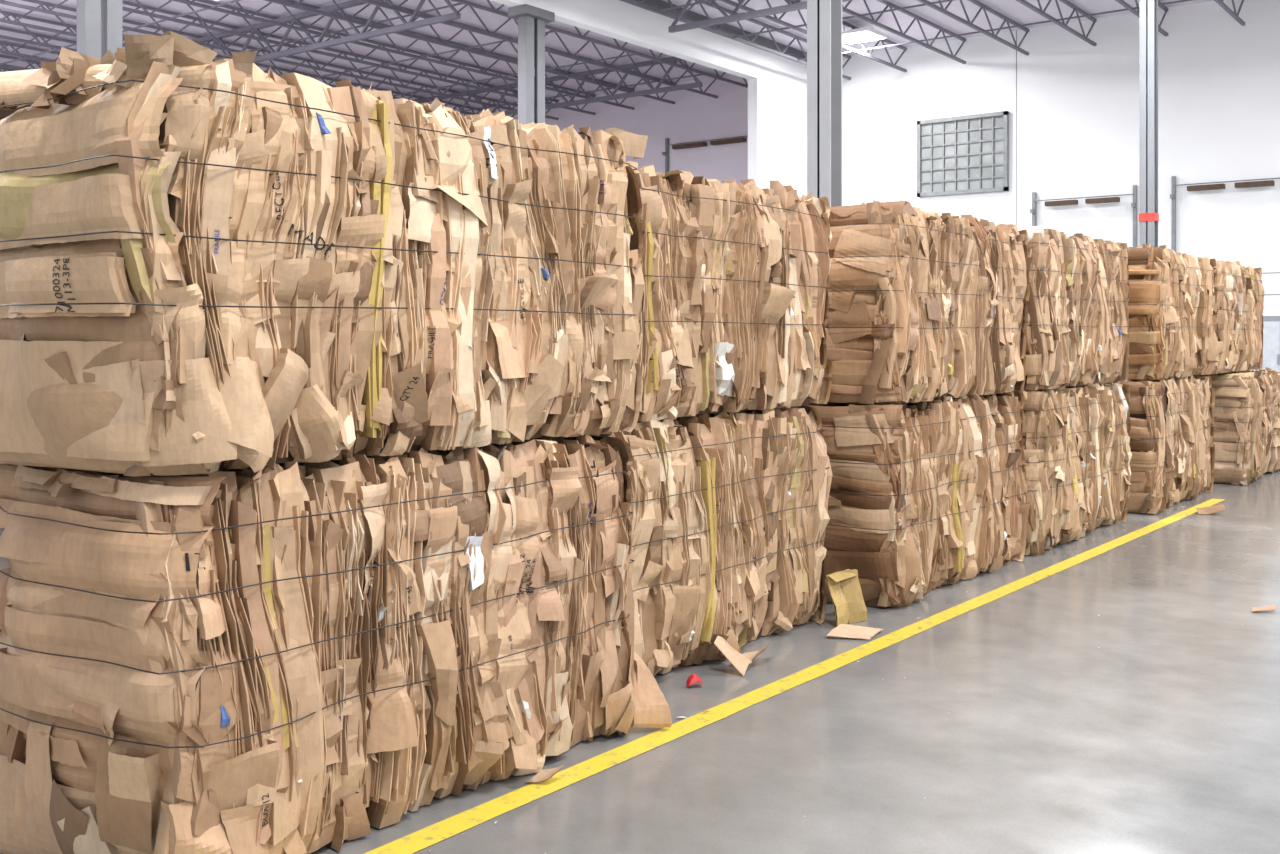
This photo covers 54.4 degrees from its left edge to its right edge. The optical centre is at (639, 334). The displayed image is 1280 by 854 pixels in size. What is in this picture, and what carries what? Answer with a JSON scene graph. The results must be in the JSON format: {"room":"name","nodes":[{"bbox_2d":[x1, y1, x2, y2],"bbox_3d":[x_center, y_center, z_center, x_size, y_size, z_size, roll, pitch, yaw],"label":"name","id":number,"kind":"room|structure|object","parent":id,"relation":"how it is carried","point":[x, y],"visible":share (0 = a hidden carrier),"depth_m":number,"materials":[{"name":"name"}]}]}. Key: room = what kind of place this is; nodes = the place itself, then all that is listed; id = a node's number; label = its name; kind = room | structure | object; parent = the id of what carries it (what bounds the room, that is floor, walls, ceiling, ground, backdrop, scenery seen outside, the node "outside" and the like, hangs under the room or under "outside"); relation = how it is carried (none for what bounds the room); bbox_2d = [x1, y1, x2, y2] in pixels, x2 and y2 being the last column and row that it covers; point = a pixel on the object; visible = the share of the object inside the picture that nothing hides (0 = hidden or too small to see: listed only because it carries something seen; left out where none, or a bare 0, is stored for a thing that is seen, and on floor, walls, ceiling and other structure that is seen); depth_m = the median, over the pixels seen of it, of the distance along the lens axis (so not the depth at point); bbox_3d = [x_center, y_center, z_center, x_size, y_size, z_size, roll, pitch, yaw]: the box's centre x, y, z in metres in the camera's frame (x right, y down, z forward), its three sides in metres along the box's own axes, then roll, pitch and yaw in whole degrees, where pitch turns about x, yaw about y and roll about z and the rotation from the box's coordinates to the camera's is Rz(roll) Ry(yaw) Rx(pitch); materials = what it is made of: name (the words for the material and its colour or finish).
{"room":"recycling warehouse","nodes":[
{"label":"recycling warehouse","id":0,"kind":"room"},
{"bbox_2d":[461,74,747,183],"bbox_3d":[-12.405,-3.170,49.362,44.600,9.500,0.300,0,0,37],"label":"wall","id":1,"kind":"structure","parent":0,"point":[693,117],"depth_m":38.70,"materials":[{"name":"white paint"}]},
{"bbox_2d":[662,136,746,172],"bbox_3d":[2.119,-2.295,37.980,3.380,7.750,0.299,0,0,37],"label":"door","id":2,"kind":"structure","parent":1,"relation":"in","point":[734,139],"depth_m":38.17,"materials":[{"name":"grey metal"}]},
{"bbox_2d":[0,0,1213,113],"bbox_3d":[-11.579,-8.020,24.458,76.000,0.200,39.000,0,0,37],"label":"ceiling","id":3,"kind":"structure","parent":0,"point":[1014,10],"depth_m":32.37,"materials":[{"name":"paint"}]},
{"bbox_2d":[0,0,747,119],"bbox_3d":[-24.611,-7.367,34.083,41.670,1.015,38.622,0,0,37],"label":"joist","id":4,"kind":"object","parent":3,"relation":"attached to","point":[404,29],"visible":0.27,"depth_m":32.22,"materials":[{"name":"grey paint"}]},
{"bbox_2d":[842,24,887,43],"bbox_3d":[5.516,-7.704,31.453,1.100,0.392,1.100,0,0,37],"label":"light","id":5,"kind":"object","parent":3,"relation":"hanging from","point":[866,34],"visible":0.71,"depth_m":31.26,"materials":[{"name":"white plastic"}]},
{"bbox_2d":[620,0,1244,79],"bbox_3d":[5.795,-7.367,11.041,28.970,1.015,38.622,0,0,37],"label":"joist","id":6,"kind":"object","parent":3,"relation":"attached to","point":[793,5],"visible":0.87,"depth_m":29.26,"materials":[{"name":"grey paint"}]},
{"bbox_2d":[0,470,1279,853],"bbox_3d":[-11.579,1.630,24.458,76.000,0.100,39.000,0,0,37],"label":"floor","id":7,"kind":"structure","parent":0,"point":[1002,725],"depth_m":4.90,"materials":[{"name":"concrete"}]},
{"bbox_2d":[77,0,121,58],"bbox_3d":[-8.020,-2.610,18.474,0.500,8.380,0.900,0,0,37],"label":"steel column","id":8,"kind":"structure","parent":7,"relation":"on","point":[99,22],"depth_m":18.33,"materials":[{"name":"grey metal"}]},
{"bbox_2d":[0,434,671,853],"bbox_3d":[-1.244,0.960,4.600,1.758,1.228,2.284,0,0,37],"label":"bale","id":9,"kind":"object","parent":7,"relation":"on","point":[286,657],"visible":0.96,"depth_m":3.72,"materials":[{"name":"cardboard"}]},
{"bbox_2d":[0,31,647,476],"bbox_3d":[-1.250,-0.224,4.602,1.830,1.225,2.459,0,0,37],"label":"bale","id":10,"kind":"object","parent":9,"relation":"on","point":[208,265],"visible":1,"depth_m":3.68,"materials":[{"name":"cardboard"}]},
{"bbox_2d":[508,4,554,124],"bbox_3d":[-2.271,-2.610,26.062,0.500,8.380,0.900,0,0,37],"label":"steel column","id":11,"kind":"structure","parent":7,"relation":"on","point":[532,20],"depth_m":25.88,"materials":[{"name":"grey metal"}]},
{"bbox_2d":[526,765,563,783],"bbox_3d":[-0.334,1.548,4.394,0.123,0.057,0.070,0,0,20],"label":"scrap","id":12,"kind":"object","parent":7,"relation":"on","point":[543,775],"visible":1,"depth_m":4.39,"materials":[{"name":"brown cardboard"}]},
{"bbox_2d":[686,673,701,687],"bbox_3d":[0.244,1.548,5.587,0.080,0.058,0.050,0,0,-14],"label":"scrap","id":13,"kind":"object","parent":7,"relation":"on","point":[693,678],"visible":1,"depth_m":5.57,"materials":[{"name":"red plastic"}]},
{"bbox_2d":[588,405,831,675],"bbox_3d":[-0.183,0.968,6.507,1.689,1.213,2.264,0,0,37],"label":"bale","id":14,"kind":"object","parent":7,"relation":"on","point":[729,519],"visible":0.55,"depth_m":6.03,"materials":[{"name":"cardboard"}]},
{"bbox_2d":[625,161,832,420],"bbox_3d":[-0.154,-0.218,6.565,1.831,1.212,2.400,0,0,37],"label":"bale","id":15,"kind":"object","parent":14,"relation":"on","point":[733,314],"visible":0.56,"depth_m":6.15,"materials":[{"name":"cardboard"}]},
{"bbox_2d":[714,636,751,675],"bbox_3d":[0.437,1.497,5.842,0.159,0.159,0.130,0,0,26],"label":"scrap","id":16,"kind":"object","parent":7,"relation":"on","point":[740,662],"visible":1,"depth_m":5.82,"materials":[{"name":"beige cardboard"}]},
{"bbox_2d":[731,638,774,664],"bbox_3d":[0.554,1.510,5.979,0.207,0.133,0.160,0,0,20],"label":"scrap","id":17,"kind":"object","parent":7,"relation":"on","point":[749,655],"visible":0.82,"depth_m":5.95,"materials":[{"name":"brown cardboard"}]},
{"bbox_2d":[364,499,1224,853],"bbox_3d":[1.679,1.578,6.946,0.252,0.001,12.700,0,0,37],"label":"floor line","id":18,"kind":"object","parent":7,"relation":"on","point":[411,843],"depth_m":5.11,"materials":[{"name":"paint"}]},
{"bbox_2d":[807,0,841,206],"bbox_3d":[1.788,-3.160,12.045,0.500,9.480,0.500,0,0,37],"label":"steel column","id":19,"kind":"structure","parent":7,"relation":"on","point":[824,17],"depth_m":11.99,"materials":[{"name":"grey metal"}]},
{"bbox_2d":[826,569,866,626],"bbox_3d":[1.125,1.442,6.835,0.278,0.273,0.118,0,0,-43],"label":"carton","id":20,"kind":"object","parent":7,"relation":"on","point":[844,587],"visible":0.96,"depth_m":6.84,"materials":[{"name":"cardboard"}]},
{"bbox_2d":[423,489,1275,853],"bbox_3d":[3.902,1.571,8.051,2.838,0.009,13.825,0,0,37],"label":"debris","id":21,"kind":"object","parent":7,"relation":"on","point":[1223,489],"visible":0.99,"depth_m":6.27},
{"bbox_2d":[826,624,882,639],"bbox_3d":[1.133,1.560,6.545,0.302,0.035,0.200,0,0,9],"label":"scrap","id":22,"kind":"object","parent":7,"relation":"on","point":[842,630],"visible":1,"depth_m":6.52,"materials":[{"name":"beige cardboard"}]},
{"bbox_2d":[801,390,1030,607],"bbox_3d":[1.506,0.970,8.379,1.686,1.208,2.385,0,0,37],"label":"bale","id":23,"kind":"object","parent":7,"relation":"on","point":[924,496],"visible":0.67,"depth_m":7.38,"materials":[{"name":"cardboard"}]},
{"bbox_2d":[824,200,1029,403],"bbox_3d":[1.487,-0.208,8.379,1.688,1.212,2.510,0,0,37],"label":"bale","id":24,"kind":"object","parent":23,"relation":"on","point":[924,306],"visible":0.71,"depth_m":7.40,"materials":[{"name":"cardboard"}]},
{"bbox_2d":[1022,383,1131,554],"bbox_3d":[2.900,0.949,10.165,1.727,1.250,2.458,0,0,37],"label":"bale","id":25,"kind":"object","parent":7,"relation":"on","point":[1077,448],"visible":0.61,"depth_m":9.39,"materials":[{"name":"cardboard"}]},
{"bbox_2d":[1018,226,1128,389],"bbox_3d":[2.917,-0.228,10.213,1.682,1.253,2.466,0,0,37],"label":"bale","id":26,"kind":"object","parent":25,"relation":"on","point":[1077,331],"visible":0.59,"depth_m":9.52,"materials":[{"name":"cardboard"}]},
{"bbox_2d":[1139,0,1158,247],"bbox_3d":[8.969,-3.160,21.936,0.500,9.480,0.500,0,0,37],"label":"steel column","id":27,"kind":"structure","parent":7,"relation":"on","point":[1148,9],"depth_m":21.85,"materials":[{"name":"grey metal"}]},
{"bbox_2d":[1108,374,1214,513],"bbox_3d":[4.547,0.974,12.170,1.733,1.199,2.389,0,0,37],"label":"bale","id":28,"kind":"object","parent":7,"relation":"on","point":[1171,434],"visible":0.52,"depth_m":11.23,"materials":[{"name":"cardboard"}]},
{"bbox_2d":[1128,243,1218,379],"bbox_3d":[4.608,-0.215,12.249,1.746,1.225,2.439,0,0,37],"label":"bale","id":29,"kind":"object","parent":28,"relation":"on","point":[1173,317],"visible":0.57,"depth_m":11.21,"materials":[{"name":"cardboard"}]},
{"bbox_2d":[1196,504,1224,514],"bbox_3d":[5.039,1.539,10.987,0.223,0.077,0.160,0,0,20],"label":"scrap","id":30,"kind":"object","parent":7,"relation":"on","point":[1217,508],"visible":1,"depth_m":10.98,"materials":[{"name":"brown cardboard"}]},
{"bbox_2d":[1209,367,1279,484],"bbox_3d":[6.407,0.972,14.326,1.750,1.203,2.457,0,0,37],"label":"bale","id":31,"kind":"object","parent":7,"relation":"on","point":[1246,407],"visible":0.46,"depth_m":13.15,"materials":[{"name":"cardboard"}]},
{"bbox_2d":[1216,261,1264,373],"bbox_3d":[5.971,-0.203,13.994,1.712,1.203,2.257,0,0,37],"label":"bale","id":32,"kind":"object","parent":31,"relation":"on","point":[1240,289],"visible":0.34,"depth_m":13.38,"materials":[{"name":"cardboard"}]},
{"bbox_2d":[1252,604,1275,611],"bbox_3d":[3.555,1.558,7.092,0.131,0.039,0.080,0,0,20],"label":"scrap","id":33,"kind":"object","parent":7,"relation":"on","point":[1269,607],"visible":1,"depth_m":7.08,"materials":[{"name":"brown cardboard"}]},
{"bbox_2d":[1255,316,1279,371],"bbox_3d":[12.876,0.605,24.897,0.950,1.950,0.560,0,0,37],"label":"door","id":34,"kind":"structure","parent":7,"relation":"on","point":[1271,324],"depth_m":24.80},
{"bbox_2d":[491,0,806,196],"bbox_3d":[-6.529,-3.170,20.443,0.300,9.500,38.700,0,0,37],"label":"wall","id":35,"kind":"structure","parent":0,"point":[777,85],"depth_m":32.91,"materials":[{"name":"white paint"}]},
{"bbox_2d":[633,0,806,61],"bbox_3d":[-6.361,-7.780,20.316,0.120,0.280,38.700,0,0,37],"label":"trim","id":36,"kind":"structure","parent":35,"relation":"attached to","point":[658,4],"depth_m":31.78,"materials":[{"name":"grey paint"}]},
{"bbox_2d":[842,0,1279,256],"bbox_3d":[17.881,-3.170,26.411,31.400,9.500,0.300,0,0,37],"label":"wall","id":37,"kind":"structure","parent":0,"point":[1219,77],"depth_m":31.06,"materials":[{"name":"white paint"}]},
{"bbox_2d":[917,111,1008,196],"bbox_3d":[8.577,-4.795,33.174,2.520,2.070,0.120,0,0,37],"label":"window","id":38,"kind":"structure","parent":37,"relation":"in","point":[967,154],"depth_m":33.18,"materials":[{"name":"grey glass"}]},
{"bbox_2d":[1016,30,1016,224],"bbox_3d":[15.825,-3.170,27.778,15.170,9.500,0.006,0,0,37],"label":"joint","id":39,"kind":"object","parent":37,"relation":"attached to","point":[1016,30],"visible":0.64,"depth_m":32.35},
{"bbox_2d":[1030,185,1136,247],"bbox_3d":[11.085,-1.045,31.185,2.580,5.250,0.299,0,0,37],"label":"door","id":40,"kind":"structure","parent":37,"relation":"in","point":[1108,199],"depth_m":30.92,"materials":[{"name":"grey metal"}]},
{"bbox_2d":[1170,176,1279,370],"bbox_3d":[13.815,-1.120,29.116,2.630,5.400,0.299,0,0,37],"label":"door","id":41,"kind":"structure","parent":37,"relation":"in","point":[1269,264],"depth_m":28.78,"materials":[{"name":"white metal"}]}
]}

